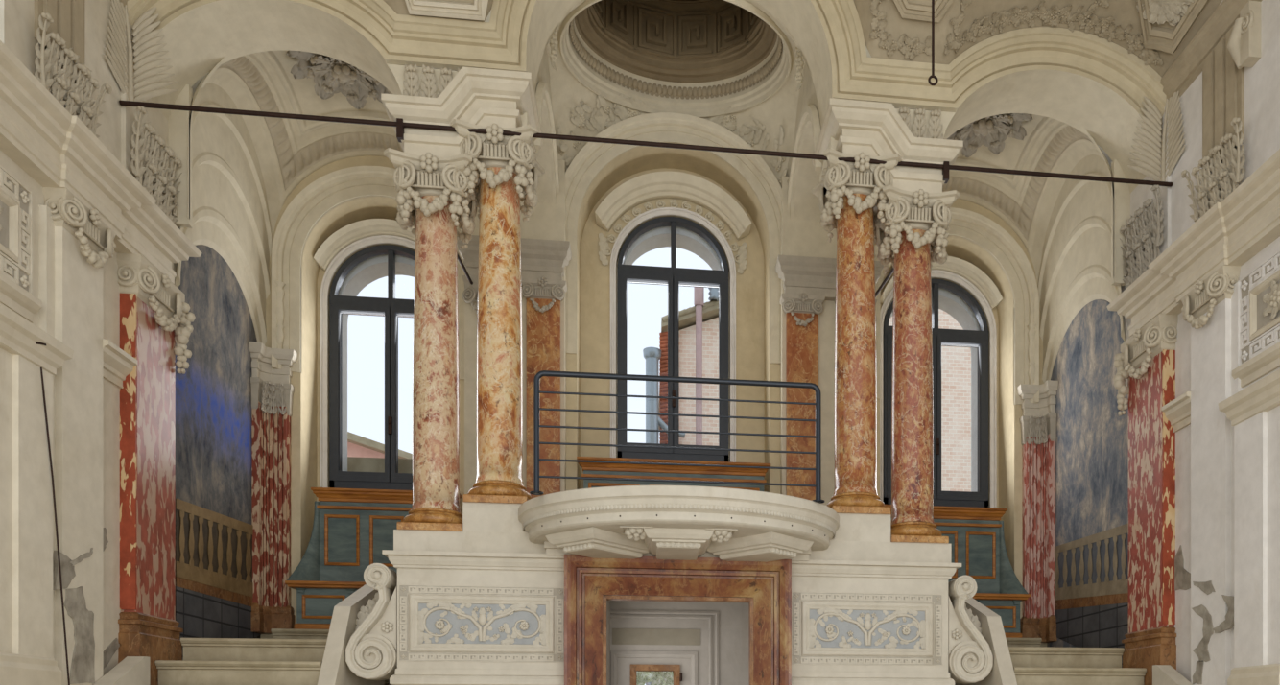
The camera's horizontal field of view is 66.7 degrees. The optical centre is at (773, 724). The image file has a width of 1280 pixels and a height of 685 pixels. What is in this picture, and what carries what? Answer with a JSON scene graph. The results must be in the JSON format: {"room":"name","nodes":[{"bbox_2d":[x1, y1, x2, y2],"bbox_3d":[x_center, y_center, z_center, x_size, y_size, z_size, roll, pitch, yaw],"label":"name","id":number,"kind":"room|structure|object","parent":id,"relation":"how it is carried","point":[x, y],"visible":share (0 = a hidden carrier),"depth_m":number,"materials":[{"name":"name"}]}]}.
{"room":"historic interior","nodes":[
{"label":"historic interior","id":0,"kind":"room"},
{"bbox_2d":[0,0,207,675],"bbox_3d":[-4.546,-2.200,5.811,0.580,7.600,7.700,0,0,-7],"label":"wall","id":1,"kind":"structure","parent":0,"point":[115,131],"depth_m":6.27,"materials":[{"name":"beige paint"}]},
{"bbox_2d":[0,165,32,294],"bbox_3d":[-4.120,-2.700,4.956,0.063,0.600,0.906,0,0,-7],"label":"panel","id":2,"kind":"object","parent":1,"relation":"attached to","point":[15,199],"visible":1,"depth_m":5.25,"materials":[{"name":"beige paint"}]},
{"bbox_2d":[0,303,73,684],"bbox_3d":[-4.103,-0.280,5.122,0.260,3.760,0.760,0,0,-7],"label":"door surround","id":3,"kind":"object","parent":1,"relation":"attached to","point":[26,488],"visible":0.98,"depth_m":5.20,"materials":[{"name":"beige paint"}]},
{"bbox_2d":[34,0,84,83],"bbox_3d":[-4.430,-4.525,5.967,0.050,0.850,0.480,0,0,-7],"label":"pilaster","id":4,"kind":"object","parent":1,"relation":"attached to","point":[68,15],"visible":0.42,"depth_m":5.98,"materials":[{"name":"beige paint"}]},
{"bbox_2d":[34,12,112,138],"bbox_3d":[-4.390,-3.878,5.973,0.171,0.636,0.710,0,0,-7],"label":"balustrade","id":5,"kind":"object","parent":1,"relation":"attached to","point":[49,67],"visible":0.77,"depth_m":5.91,"materials":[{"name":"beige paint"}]},
{"bbox_2d":[39,187,116,684],"bbox_3d":[-4.188,-0.759,5.787,0.223,4.719,0.560,0,0,-7],"label":"pilaster","id":6,"kind":"object","parent":1,"relation":"attached to","point":[76,245],"visible":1,"depth_m":5.74,"materials":[{"name":"beige paint"}]},
{"bbox_2d":[63,586,94,684],"bbox_3d":[-4.165,-0.535,5.749,0.020,0.594,0.303,0,0,-7],"label":"bare patch","id":7,"kind":"object","parent":6,"relation":"attached to","point":[82,671],"visible":0.97,"depth_m":5.76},
{"bbox_2d":[0,40,201,284],"bbox_3d":[-4.090,-3.275,4.494,0.545,0.350,4.970,0,0,-7],"label":"crown molding","id":8,"kind":"structure","parent":1,"relation":"attached to","point":[54,147],"depth_m":5.58,"materials":[{"name":"beige paint"}]},
{"bbox_2d":[104,0,177,101],"bbox_3d":[-4.350,-4.713,6.604,0.329,0.709,0.334,0,0,-7],"label":"ornament","id":9,"kind":"object","parent":1,"relation":"attached to","point":[146,87],"visible":1,"depth_m":6.74,"materials":[{"name":"paint"}]},
{"bbox_2d":[117,252,195,684],"bbox_3d":[-4.288,-1.504,6.645,0.265,3.209,0.690,0,0,-7],"label":"pilaster","id":10,"kind":"object","parent":1,"relation":"attached to","point":[152,308],"visible":1,"depth_m":6.50,"materials":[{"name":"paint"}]},
{"bbox_2d":[130,105,182,223],"bbox_3d":[-4.499,-3.948,6.997,0.179,0.696,0.747,0,0,-7],"label":"capital","id":11,"kind":"object","parent":1,"relation":"attached to","point":[150,170],"visible":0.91,"depth_m":6.93,"materials":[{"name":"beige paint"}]},
{"bbox_2d":[176,509,252,582],"bbox_3d":[-4.683,-1.465,8.154,0.003,0.606,1.617,0,0,-7],"label":"balustrade","id":12,"kind":"object","parent":1,"relation":"attached to","point":[213,546],"depth_m":7.95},
{"bbox_2d":[173,244,260,660],"bbox_3d":[-4.657,-2.187,7.945,0.022,3.565,2.100,0,0,-7],"label":"fresco","id":13,"kind":"object","parent":1,"relation":"attached to","point":[214,529],"visible":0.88,"depth_m":8.00,"materials":[{"name":"paint"}]},
{"bbox_2d":[174,76,272,344],"bbox_3d":[-4.622,-3.120,8.151,0.135,4.440,1.800,0,0,-7],"label":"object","id":14,"kind":"structure","parent":1,"relation":"attached to","point":[231,215],"depth_m":8.18,"materials":[{"name":"beige paint"}]},
{"bbox_2d":[118,99,1172,187],"bbox_3d":[-0.677,-4.272,7.155,7.760,0.145,0.065,0,0,-7],"label":"rod","id":15,"kind":"object","parent":1,"relation":"attached to","point":[399,125],"visible":1,"depth_m":7.08,"materials":[{"name":"metal"}]},
{"bbox_2d":[168,84,192,228],"bbox_3d":[-4.527,-4.330,7.305,0.165,1.060,0.058,0,0,-7],"label":"wall","id":16,"kind":"structure","parent":0,"point":[178,119],"depth_m":7.28,"materials":[{"name":"beige paint"}]},
{"bbox_2d":[189,49,396,235],"bbox_3d":[-3.645,-5.088,8.258,1.920,1.275,1.720,0,0,-7],"label":"ceiling","id":17,"kind":"structure","parent":0,"point":[291,95],"depth_m":8.65,"materials":[{"name":"beige paint"}]},
{"bbox_2d":[285,50,389,109],"bbox_3d":[-3.657,-5.554,8.152,0.873,0.161,0.887,0,0,-39],"label":"rosette","id":18,"kind":"object","parent":17,"relation":"attached to","point":[331,76],"visible":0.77,"depth_m":8.20,"materials":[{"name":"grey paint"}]},
{"bbox_2d":[381,549,564,684],"bbox_3d":[-2.128,0.180,7.195,1.393,2.840,0.580,0,0,-7],"label":"wall","id":19,"kind":"structure","parent":0,"point":[414,567],"depth_m":6.96,"materials":[{"name":"white stone"}]},
{"bbox_2d":[345,563,397,681],"bbox_3d":[-2.898,-0.738,6.954,0.349,0.831,0.301,0,0,-7],"label":"scroll ornament","id":20,"kind":"object","parent":19,"relation":"attached to","point":[371,651],"visible":0.98,"depth_m":6.84,"materials":[{"name":"white stone"}]},
{"bbox_2d":[398,584,564,663],"bbox_3d":[-2.118,-0.731,6.975,1.173,0.551,0.039,0,0,-7],"label":"relief panel","id":21,"kind":"object","parent":19,"relation":"attached to","point":[437,623],"visible":1,"depth_m":6.97,"materials":[{"name":"white stone"}]},
{"bbox_2d":[564,554,791,684],"bbox_3d":[-0.719,0.186,7.243,1.658,2.827,0.450,0,0,-7],"label":"doorframe","id":22,"kind":"object","parent":19,"relation":"attached to","point":[589,582],"visible":0.96,"depth_m":7.08,"materials":[{"name":"brown stone"}]},
{"bbox_2d":[464,47,566,494],"bbox_3d":[-2.371,-3.410,8.424,0.930,5.220,1.720,0,0,-7],"label":"wall","id":23,"kind":"structure","parent":0,"point":[547,220],"depth_m":9.13,"materials":[{"name":"beige paint"}]},
{"bbox_2d":[209,55,403,190],"bbox_3d":[-3.645,-5.234,8.258,1.624,0.545,1.576,0,0,-7],"label":"trim","id":24,"kind":"structure","parent":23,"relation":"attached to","point":[292,166],"depth_m":8.86,"materials":[{"name":"paint"}]},
{"bbox_2d":[521,276,567,498],"bbox_3d":[-2.189,-2.735,9.118,0.430,2.969,0.190,0,0,-7],"label":"marble pilaster","id":25,"kind":"object","parent":23,"relation":"attached to","point":[543,296],"visible":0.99,"depth_m":9.10,"materials":[{"name":"orange stone"}]},
{"bbox_2d":[456,235,571,280],"bbox_3d":[-2.456,-4.375,9.079,1.050,0.350,0.240,0,0,-7],"label":"block","id":26,"kind":"object","parent":25,"relation":"on","point":[547,259],"visible":0.62,"depth_m":9.03,"materials":[{"name":"grey paint"}]},
{"bbox_2d":[533,81,559,203],"bbox_3d":[-1.989,-5.020,8.474,0.060,0.940,1.880,0,0,-7],"label":"trim","id":27,"kind":"structure","parent":23,"relation":"attached to","point":[542,95],"depth_m":8.55,"materials":[{"name":"beige paint"}]},
{"bbox_2d":[133,0,1161,192],"bbox_3d":[-0.728,-5.600,7.544,7.740,2.600,0.550,0,0,-7],"label":"arches","id":28,"kind":"structure","parent":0,"point":[203,35],"depth_m":7.45,"materials":[{"name":"beige paint"}]},
{"bbox_2d":[402,63,460,97],"bbox_3d":[-2.408,-4.665,7.061,0.638,0.331,0.068,0,0,-7],"label":"frieze","id":29,"kind":"object","parent":28,"relation":"attached to","point":[429,73],"visible":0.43,"depth_m":7.04,"materials":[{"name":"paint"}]},
{"bbox_2d":[126,0,1166,155],"bbox_3d":[-0.686,-5.423,7.224,7.760,1.925,0.145,0,0,-7],"label":"trim","id":30,"kind":"structure","parent":28,"relation":"attached to","point":[500,42],"depth_m":7.41,"materials":[{"name":"beige paint"}]},
{"bbox_2d":[260,142,1046,684],"bbox_3d":[-1.017,-2.400,9.760,7.800,8.000,0.620,0,0,-7],"label":"wall","id":31,"kind":"structure","parent":0,"point":[593,277],"depth_m":9.79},
{"bbox_2d":[250,377,295,634],"bbox_3d":[-4.652,-2.007,8.883,0.355,2.325,0.290,0,0,-7],"label":"fluted pilaster","id":32,"kind":"object","parent":31,"relation":"attached to","point":[272,403],"visible":1,"depth_m":8.88,"materials":[{"name":"red stone"}]},
{"bbox_2d":[248,341,297,383],"bbox_3d":[-4.652,-3.322,8.883,0.415,0.305,0.350,0,0,-7],"label":"block","id":33,"kind":"object","parent":32,"relation":"on","point":[260,354],"visible":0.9,"depth_m":8.87,"materials":[{"name":"white stone"}]},
{"bbox_2d":[313,218,415,271],"bbox_3d":[-3.795,-4.676,9.408,1.286,0.438,0.240,0,0,-7],"label":"trim","id":34,"kind":"structure","parent":31,"relation":"attached to","point":[346,235],"depth_m":9.36,"materials":[{"name":"beige paint"}]},
{"bbox_2d":[319,235,415,487],"bbox_3d":[-3.809,-3.585,9.515,1.300,2.510,0.045,0,0,-7],"label":"trim","id":35,"kind":"structure","parent":31,"relation":"attached to","point":[358,245],"depth_m":9.44,"materials":[{"name":"beige paint"}]},
{"bbox_2d":[271,165,464,379],"bbox_3d":[-3.727,-4.263,9.044,1.850,1.925,0.140,0,0,-7],"label":"trim","id":36,"kind":"structure","parent":31,"relation":"attached to","point":[332,189],"depth_m":8.98,"materials":[{"name":"beige paint"}]},
{"bbox_2d":[329,244,415,490],"bbox_3d":[-3.814,-3.547,9.558,1.150,2.435,0.158,0,0,-7],"label":"window","id":37,"kind":"structure","parent":31,"relation":"in","point":[391,308],"depth_m":9.52,"materials":[{"name":"black metal"}]},
{"bbox_2d":[617,216,728,461],"bbox_3d":[-1.038,-3.978,9.920,1.140,2.517,0.158,0,0,-7],"label":"window","id":38,"kind":"structure","parent":31,"relation":"in","point":[674,277],"depth_m":9.89,"materials":[{"name":"black metal"}]},
{"bbox_2d":[610,207,735,462],"bbox_3d":[-1.032,-4.016,9.877,1.290,2.592,0.045,0,0,-7],"label":"trim","id":39,"kind":"structure","parent":31,"relation":"attached to","point":[663,211],"depth_m":9.87,"materials":[{"name":"beige paint"}]},
{"bbox_2d":[598,198,747,273],"bbox_3d":[-1.031,-5.046,9.868,1.518,0.734,0.057,0,0,-7],"label":"frieze","id":40,"kind":"object","parent":31,"relation":"attached to","point":[604,245],"visible":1,"depth_m":9.88,"materials":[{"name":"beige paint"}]},
{"bbox_2d":[594,171,751,240],"bbox_3d":[-1.018,-5.295,9.770,1.566,0.533,0.240,0,0,-7],"label":"trim","id":41,"kind":"structure","parent":31,"relation":"attached to","point":[633,192],"depth_m":9.75,"materials":[{"name":"beige paint"}]},
{"bbox_2d":[565,112,782,364],"bbox_3d":[-0.971,-4.775,9.403,2.320,2.350,0.140,0,0,-7],"label":"trim","id":42,"kind":"structure","parent":31,"relation":"attached to","point":[660,127],"depth_m":9.40,"materials":[{"name":"beige paint"}]},
{"bbox_2d":[882,279,988,507],"bbox_3d":[1.739,-3.547,10.282,1.150,2.435,0.158,0,0,-7],"label":"window","id":43,"kind":"structure","parent":31,"relation":"in","point":[940,336],"depth_m":10.27,"materials":[{"name":"black metal"}]},
{"bbox_2d":[879,269,996,507],"bbox_3d":[1.744,-3.585,10.239,1.300,2.510,0.045,0,0,-7],"label":"trim","id":44,"kind":"structure","parent":31,"relation":"attached to","point":[959,279],"depth_m":10.30,"materials":[{"name":"beige paint"}]},
{"bbox_2d":[879,256,1002,309],"bbox_3d":[1.758,-4.676,10.132,1.286,0.438,0.240,0,0,-7],"label":"trim","id":45,"kind":"structure","parent":31,"relation":"attached to","point":[964,269],"depth_m":10.15,"materials":[{"name":"beige paint"}]},
{"bbox_2d":[874,207,1039,404],"bbox_3d":[1.786,-4.263,9.763,1.850,1.925,0.140,0,0,-7],"label":"trim","id":46,"kind":"structure","parent":31,"relation":"attached to","point":[973,226],"depth_m":9.84,"materials":[{"name":"beige paint"}]},
{"bbox_2d":[1019,412,1056,642],"bbox_3d":[2.721,-2.007,9.844,0.355,2.325,0.290,0,0,-7],"label":"fluted pilaster","id":47,"kind":"object","parent":31,"relation":"attached to","point":[1038,619],"visible":1,"depth_m":9.84,"materials":[{"name":"red stone"}]},
{"bbox_2d":[338,226,980,492],"bbox_3d":[-1.077,-3.748,10.222,7.400,4.037,0.290,0,0,-7],"label":"wall","id":48,"kind":"structure","parent":0,"point":[368,271],"depth_m":10.08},
{"bbox_2d":[545,0,805,179],"bbox_3d":[-0.870,-5.669,8.630,2.300,0.933,1.680,0,0,-7],"label":"ceiling","id":49,"kind":"structure","parent":0,"point":[567,92],"depth_m":9.17,"materials":[{"name":"beige paint"}]},
{"bbox_2d":[556,94,654,166],"bbox_3d":[-1.615,-5.718,9.259,0.925,0.677,0.336,0,0,-7],"label":"relief","id":50,"kind":"object","parent":49,"relation":"attached to","point":[620,111],"visible":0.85,"depth_m":9.24,"materials":[{"name":"beige paint"}]},
{"bbox_2d":[557,0,793,118],"bbox_3d":[-0.870,-6.680,8.630,2.144,1.400,1.747,0,0,-7],"label":"dome","id":51,"kind":"object","parent":49,"relation":"attached to","point":[700,59],"visible":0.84,"depth_m":9.17,"materials":[{"name":"beige paint"}]},
{"bbox_2d":[703,105,791,186],"bbox_3d":[-0.288,-5.576,9.425,0.920,0.930,0.366,0,0,-7],"label":"relief","id":52,"kind":"object","parent":49,"relation":"attached to","point":[724,121],"visible":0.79,"depth_m":9.45,"materials":[{"name":"beige paint"}]},
{"bbox_2d":[606,600,748,684],"bbox_3d":[-0.710,0.200,8.252,1.634,2.800,2.050,0,0,-7],"label":"wall","id":53,"kind":"structure","parent":0,"point":[733,617],"depth_m":8.98,"materials":[{"name":"grey paint"}]},
{"bbox_2d":[610,609,718,684],"bbox_3d":[-1.035,0.270,8.931,1.050,2.660,0.040,0,0,-7],"label":"door","id":54,"kind":"structure","parent":53,"relation":"in","point":[620,636],"depth_m":8.93,"materials":[{"name":"grey paint"}]},
{"bbox_2d":[382,0,1222,76],"bbox_3d":[-0.318,-5.897,4.396,7.900,1.606,5.600,0,0,-7],"label":"ceiling","id":55,"kind":"structure","parent":0,"point":[1125,12],"depth_m":7.32,"materials":[{"name":"beige paint"}]},
{"bbox_2d":[404,0,488,20],"bbox_3d":[-2.348,-5.463,6.650,0.849,0.761,0.564,0,0,-7],"label":"coffer","id":56,"kind":"object","parent":55,"relation":"attached to","point":[477,11],"visible":1,"depth_m":6.87,"materials":[{"name":"beige paint"}]},
{"bbox_2d":[944,0,1162,66],"bbox_3d":[2.185,-5.334,7.443,1.770,0.405,0.184,0,0,-7],"label":"frieze","id":57,"kind":"object","parent":55,"relation":"attached to","point":[1004,18],"visible":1,"depth_m":7.44,"materials":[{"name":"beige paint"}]},
{"bbox_2d":[1135,0,1208,53],"bbox_3d":[2.897,-5.494,7.093,0.608,0.606,0.841,0,0,-7],"label":"coffer","id":58,"kind":"object","parent":55,"relation":"attached to","point":[1165,39],"visible":1,"depth_m":7.29,"materials":[{"name":"beige paint"}]},
{"bbox_2d":[780,62,836,505],"bbox_3d":[0.634,-3.410,8.816,0.930,5.220,1.720,0,0,-7],"label":"wall","id":59,"kind":"structure","parent":0,"point":[803,235],"depth_m":9.48,"materials":[{"name":"beige paint"}]},
{"bbox_2d":[779,291,825,500],"bbox_3d":[0.280,-2.735,9.440,0.430,2.969,0.190,0,0,-7],"label":"marble pilaster","id":60,"kind":"object","parent":59,"relation":"attached to","point":[802,311],"visible":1,"depth_m":9.42,"materials":[{"name":"orange stone"}]},
{"bbox_2d":[775,255,883,301],"bbox_3d":[0.548,-4.375,9.470,1.050,0.350,0.240,0,0,-7],"label":"block","id":61,"kind":"object","parent":60,"relation":"on","point":[810,275],"visible":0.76,"depth_m":9.38,"materials":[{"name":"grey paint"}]},
{"bbox_2d":[786,104,822,219],"bbox_3d":[0.252,-5.020,8.766,0.060,0.940,1.880,0,0,-7],"label":"trim","id":62,"kind":"structure","parent":59,"relation":"attached to","point":[809,114],"depth_m":8.77,"materials":[{"name":"beige paint"}]},
{"bbox_2d":[942,125,1092,240],"bbox_3d":[1.908,-5.234,8.982,1.624,0.545,1.576,0,0,-7],"label":"trim","id":63,"kind":"structure","parent":59,"relation":"attached to","point":[1022,217],"depth_m":9.69,"materials":[{"name":"paint"}]},
{"bbox_2d":[791,559,961,684],"bbox_3d":[0.685,0.180,7.562,1.453,2.840,0.580,0,0,-7],"label":"wall","id":64,"kind":"structure","parent":0,"point":[813,575],"depth_m":7.34,"materials":[{"name":"white stone"}]},
{"bbox_2d":[791,592,942,665],"bbox_3d":[0.721,-0.731,7.345,1.178,0.551,0.039,0,0,-7],"label":"relief panel","id":65,"kind":"object","parent":64,"relation":"attached to","point":[838,628],"visible":1,"depth_m":7.34,"materials":[{"name":"white stone"}]},
{"bbox_2d":[948,575,993,684],"bbox_3d":[1.520,-0.738,7.530,0.349,0.831,0.301,0,0,-7],"label":"console","id":66,"kind":"object","parent":64,"relation":"attached to","point":[970,657],"visible":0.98,"depth_m":7.41,"materials":[{"name":"white stone"}]},
{"bbox_2d":[948,114,1114,284],"bbox_3d":[1.908,-5.088,8.982,1.920,1.275,1.720,0,0,-7],"label":"ceiling","id":67,"kind":"structure","parent":0,"point":[1024,154],"depth_m":9.49,"materials":[{"name":"beige paint"}]},
{"bbox_2d":[947,113,1033,157],"bbox_3d":[1.935,-5.554,8.881,0.873,0.161,0.887,0,0,-39],"label":"rosette","id":68,"kind":"object","parent":67,"relation":"attached to","point":[990,131],"visible":0.68,"depth_m":8.96,"materials":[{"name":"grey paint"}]},
{"bbox_2d":[1111,159,1130,285],"bbox_3d":[3.005,-4.330,8.287,0.165,1.060,0.058,0,0,-7],"label":"wall","id":69,"kind":"structure","parent":0,"point":[1122,190],"depth_m":8.26,"materials":[{"name":"beige paint"}]},
{"bbox_2d":[1097,0,1279,682],"bbox_3d":[3.407,-2.200,6.848,0.580,7.600,7.700,0,0,-7],"label":"wall","id":70,"kind":"structure","parent":0,"point":[1261,142],"depth_m":7.17,"materials":[{"name":"beige paint"}]},
{"bbox_2d":[1037,149,1125,382],"bbox_3d":[2.880,-3.120,9.129,0.135,4.440,1.800,0,0,-7],"label":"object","id":71,"kind":"structure","parent":70,"relation":"attached to","point":[1075,272],"depth_m":9.14,"materials":[{"name":"beige paint"}]},
{"bbox_2d":[1046,299,1128,667],"bbox_3d":[2.967,-2.212,8.938,0.022,3.516,2.100,0,0,-7],"label":"fresco","id":72,"kind":"object","parent":70,"relation":"attached to","point":[1091,549],"visible":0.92,"depth_m":8.96,"materials":[{"name":"paint"}]},
{"bbox_2d":[1054,532,1128,588],"bbox_3d":[2.951,-1.462,9.046,0.003,0.595,1.587,0,0,-7],"label":"balustrade","id":73,"kind":"object","parent":70,"relation":"attached to","point":[1091,559],"depth_m":8.90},
{"bbox_2d":[1119,184,1163,287],"bbox_3d":[3.057,-3.948,7.982,0.179,0.696,0.747,0,0,-7],"label":"capital","id":74,"kind":"object","parent":70,"relation":"attached to","point":[1148,239],"visible":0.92,"depth_m":7.91,"materials":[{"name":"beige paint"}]},
{"bbox_2d":[1113,313,1177,684],"bbox_3d":[2.933,-1.504,7.588,0.257,3.209,0.687,0,0,-7],"label":"pilaster","id":75,"kind":"object","parent":70,"relation":"attached to","point":[1147,358],"visible":1,"depth_m":7.45,"materials":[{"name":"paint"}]},
{"bbox_2d":[1127,91,1185,181],"bbox_3d":[3.014,-4.713,7.564,0.329,0.709,0.334,0,0,-7],"label":"ornament","id":76,"kind":"object","parent":70,"relation":"attached to","point":[1151,145],"visible":1,"depth_m":7.71,"materials":[{"name":"paint"}]},
{"bbox_2d":[1106,148,1279,336],"bbox_3d":[3.303,-3.275,5.458,0.545,0.350,4.970,0,0,-7],"label":"crown molding","id":77,"kind":"structure","parent":70,"relation":"attached to","point":[1235,229],"depth_m":6.54,"materials":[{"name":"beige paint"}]},
{"bbox_2d":[1160,0,1262,100],"bbox_3d":[3.473,-5.040,5.409,0.200,0.220,4.830,0,0,-7],"label":"crown molding","id":78,"kind":"structure","parent":70,"relation":"attached to","point":[1187,67],"depth_m":7.17,"materials":[{"name":"beige paint"}]},
{"bbox_2d":[1181,264,1243,684],"bbox_3d":[3.068,-0.759,6.733,0.221,4.719,0.560,0,0,-7],"label":"pilaster","id":79,"kind":"object","parent":70,"relation":"attached to","point":[1212,307],"visible":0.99,"depth_m":6.64,"materials":[{"name":"beige paint"}]},
{"bbox_2d":[1181,117,1245,221],"bbox_3d":[3.215,-3.878,6.964,0.171,0.636,0.710,0,0,-7],"label":"capital","id":80,"kind":"object","parent":70,"relation":"attached to","point":[1230,168],"visible":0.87,"depth_m":6.91,"materials":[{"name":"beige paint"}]},
{"bbox_2d":[1202,24,1244,176],"bbox_3d":[3.255,-4.525,6.969,0.050,0.850,0.480,0,0,-7],"label":"pilaster","id":81,"kind":"object","parent":70,"relation":"attached to","point":[1222,82],"visible":0.66,"depth_m":6.94,"materials":[{"name":"beige paint"}]},
{"bbox_2d":[1227,0,1260,69],"bbox_3d":[3.252,-4.740,6.625,0.142,0.380,0.218,0,0,-28],"label":"bracket","id":82,"kind":"object","parent":70,"relation":"attached to","point":[1244,45],"visible":1,"depth_m":6.56,"materials":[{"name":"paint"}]},
{"bbox_2d":[1218,369,1279,684],"bbox_3d":[3.155,-0.280,6.069,0.260,3.760,0.760,0,0,-7],"label":"door surround","id":83,"kind":"object","parent":70,"relation":"attached to","point":[1253,412],"visible":1,"depth_m":6.12,"materials":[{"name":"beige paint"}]},
{"bbox_2d":[1237,249,1279,365],"bbox_3d":[3.199,-2.700,6.031,0.063,0.600,0.906,0,0,-7],"label":"panel","id":84,"kind":"object","parent":70,"relation":"attached to","point":[1260,301],"visible":0.98,"depth_m":6.25,"materials":[{"name":"beige paint"}]},
{"bbox_3d":[0.096,1.700,1.223,9.200,0.200,18.400,0,0,-7],"label":"floor","id":85,"kind":"structure","parent":0,"visible":0},
{"bbox_2d":[93,656,149,684],"bbox_3d":[-4.148,0.578,6.105,0.115,2.045,0.460,0,0,-7],"label":"block","id":86,"kind":"object","parent":85,"relation":"on","point":[132,670],"visible":1,"depth_m":6.14,"materials":[{"name":"white stone"}]},
{"bbox_2d":[154,628,389,684],"bbox_3d":[-3.516,0.378,7.518,1.635,2.445,3.182,0,0,-7],"label":"stone staircase","id":87,"kind":"structure","parent":85,"relation":"on","point":[293,656],"depth_m":6.70,"materials":[{"name":"stone"}]},
{"bbox_2d":[284,487,462,629],"bbox_3d":[-3.585,-1.510,8.805,1.590,1.330,0.490,0,0,-7],"label":"bench","id":88,"kind":"object","parent":87,"relation":"on","point":[351,530],"visible":0.5,"depth_m":8.87,"materials":[{"name":"paint"}]},
{"bbox_2d":[317,584,384,684],"bbox_3d":[-3.086,0.215,6.657,0.115,2.770,2.400,0,0,-7],"label":"parapet","id":89,"kind":"object","parent":85,"relation":"on","point":[334,670],"visible":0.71,"depth_m":6.87,"materials":[{"name":"white stone"}]},
{"bbox_2d":[954,597,1017,684],"bbox_3d":[1.778,0.215,7.291,0.115,2.770,2.400,0,0,-7],"label":"parapet","id":90,"kind":"object","parent":85,"relation":"on","point":[1002,673],"visible":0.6,"depth_m":7.49,"materials":[{"name":"white stone"}]},
{"bbox_2d":[1005,637,1146,684],"bbox_3d":[1.973,0.378,8.233,1.635,2.445,3.182,0,0,-7],"label":"stone staircase","id":91,"kind":"structure","parent":85,"relation":"on","point":[1033,664],"depth_m":7.71,"materials":[{"name":"stone"}]},
{"bbox_2d":[884,504,1030,638],"bbox_3d":[1.710,-1.510,9.496,1.590,1.330,0.490,0,0,-7],"label":"bench","id":92,"kind":"object","parent":91,"relation":"on","point":[976,535],"visible":0.44,"depth_m":9.65,"materials":[{"name":"paint"}]},
{"bbox_3d":[-0.890,-1.220,8.789,3.900,0.060,2.260,0,0,-7],"label":"floor","id":93,"kind":"structure","parent":0,"visible":0},
{"bbox_2d":[393,529,951,563],"bbox_3d":[-0.715,-1.321,7.445,4.148,0.162,0.550,0,0,-7],"label":"ledge","id":94,"kind":"object","parent":93,"relation":"on","point":[403,539],"visible":0.43,"depth_m":7.03,"materials":[{"name":"white stone"}]},
{"bbox_2d":[383,147,477,531],"bbox_3d":[-2.511,-2.757,7.140,0.608,2.711,0.608,0,0,-7],"label":"marble column","id":95,"kind":"structure","parent":94,"relation":"on","point":[432,191],"depth_m":6.99,"materials":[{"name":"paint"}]},
{"bbox_2d":[380,67,543,188],"bbox_3d":[-2.309,-4.391,7.230,1.033,0.603,0.785,0,0,-7],"label":"entablature","id":96,"kind":"object","parent":95,"relation":"on","point":[484,97],"visible":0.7,"depth_m":6.92,"materials":[{"name":"beige paint"}]},
{"bbox_2d":[462,501,527,533],"bbox_3d":[-1.998,-1.508,7.263,0.592,0.212,0.520,0,0,-7],"label":"block","id":97,"kind":"object","parent":94,"relation":"on","point":[491,517],"visible":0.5,"depth_m":6.99,"materials":[{"name":"white stone"}]},
{"bbox_2d":[450,118,545,503],"bbox_3d":[-2.055,-2.986,7.200,0.608,2.743,0.608,0,0,-7],"label":"marble column","id":98,"kind":"structure","parent":97,"relation":"on","point":[507,168],"depth_m":7.05,"materials":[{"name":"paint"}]},
{"bbox_2d":[518,485,839,561],"bbox_3d":[-0.635,-1.379,6.768,2.370,0.347,1.086,0,0,-7],"label":"balcony","id":99,"kind":"object","parent":94,"relation":"attached to","point":[662,522],"visible":1,"depth_m":6.49,"materials":[{"name":"white stone"}]},
{"bbox_2d":[529,370,824,503],"bbox_3d":[-0.642,-1.966,6.572,2.010,0.829,0.090,0,0,-7],"label":"balcony railing","id":100,"kind":"object","parent":99,"relation":"on","point":[552,373],"visible":1,"depth_m":6.56,"materials":[{"name":"black metal"}]},
{"bbox_2d":[830,513,890,542],"bbox_3d":[0.572,-1.508,7.598,0.592,0.212,0.520,0,0,-7],"label":"block","id":101,"kind":"object","parent":94,"relation":"on","point":[853,527],"visible":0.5,"depth_m":7.35,"materials":[{"name":"white stone"}]},
{"bbox_2d":[811,148,901,514],"bbox_3d":[0.642,-2.986,7.551,0.608,2.743,0.608,0,0,-7],"label":"marble column","id":102,"kind":"structure","parent":101,"relation":"on","point":[847,193],"depth_m":7.41,"materials":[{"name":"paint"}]},
{"bbox_2d":[875,185,959,544],"bbox_3d":[1.099,-2.757,7.611,0.608,2.711,0.608,0,0,-7],"label":"marble column","id":103,"kind":"structure","parent":94,"relation":"on","point":[915,223],"depth_m":7.46,"materials":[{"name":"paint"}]},
{"bbox_2d":[811,97,963,217],"bbox_3d":[0.881,-4.391,7.646,1.033,0.603,0.785,0,0,-7],"label":"entablature","id":104,"kind":"object","parent":103,"relation":"on","point":[873,129],"visible":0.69,"depth_m":7.33,"materials":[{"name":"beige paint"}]},
{"bbox_2d":[576,456,770,491],"bbox_3d":[-0.947,-1.906,9.220,1.870,1.312,0.490,0,0,-7],"label":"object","id":105,"kind":"object","parent":93,"relation":"on","point":[590,469],"visible":0.11,"depth_m":9.33,"materials":[{"name":"paint"}]},
{"label":"outside","id":106,"kind":"structure","parent":0,"visible":0},
{"bbox_3d":[-4.303,1.700,34.962,60.000,0.200,49.550,0,0,-7],"label":"ground","id":107,"kind":"structure","parent":106,"visible":0},
{"bbox_2d":[642,286,971,684],"bbox_3d":[1.613,-3.775,17.662,7.940,10.750,5.390,0,0,-7],"label":"brick house","id":108,"kind":"structure","parent":107,"relation":"on","point":[699,323],"depth_m":14.99,"materials":[{"name":"brick"}]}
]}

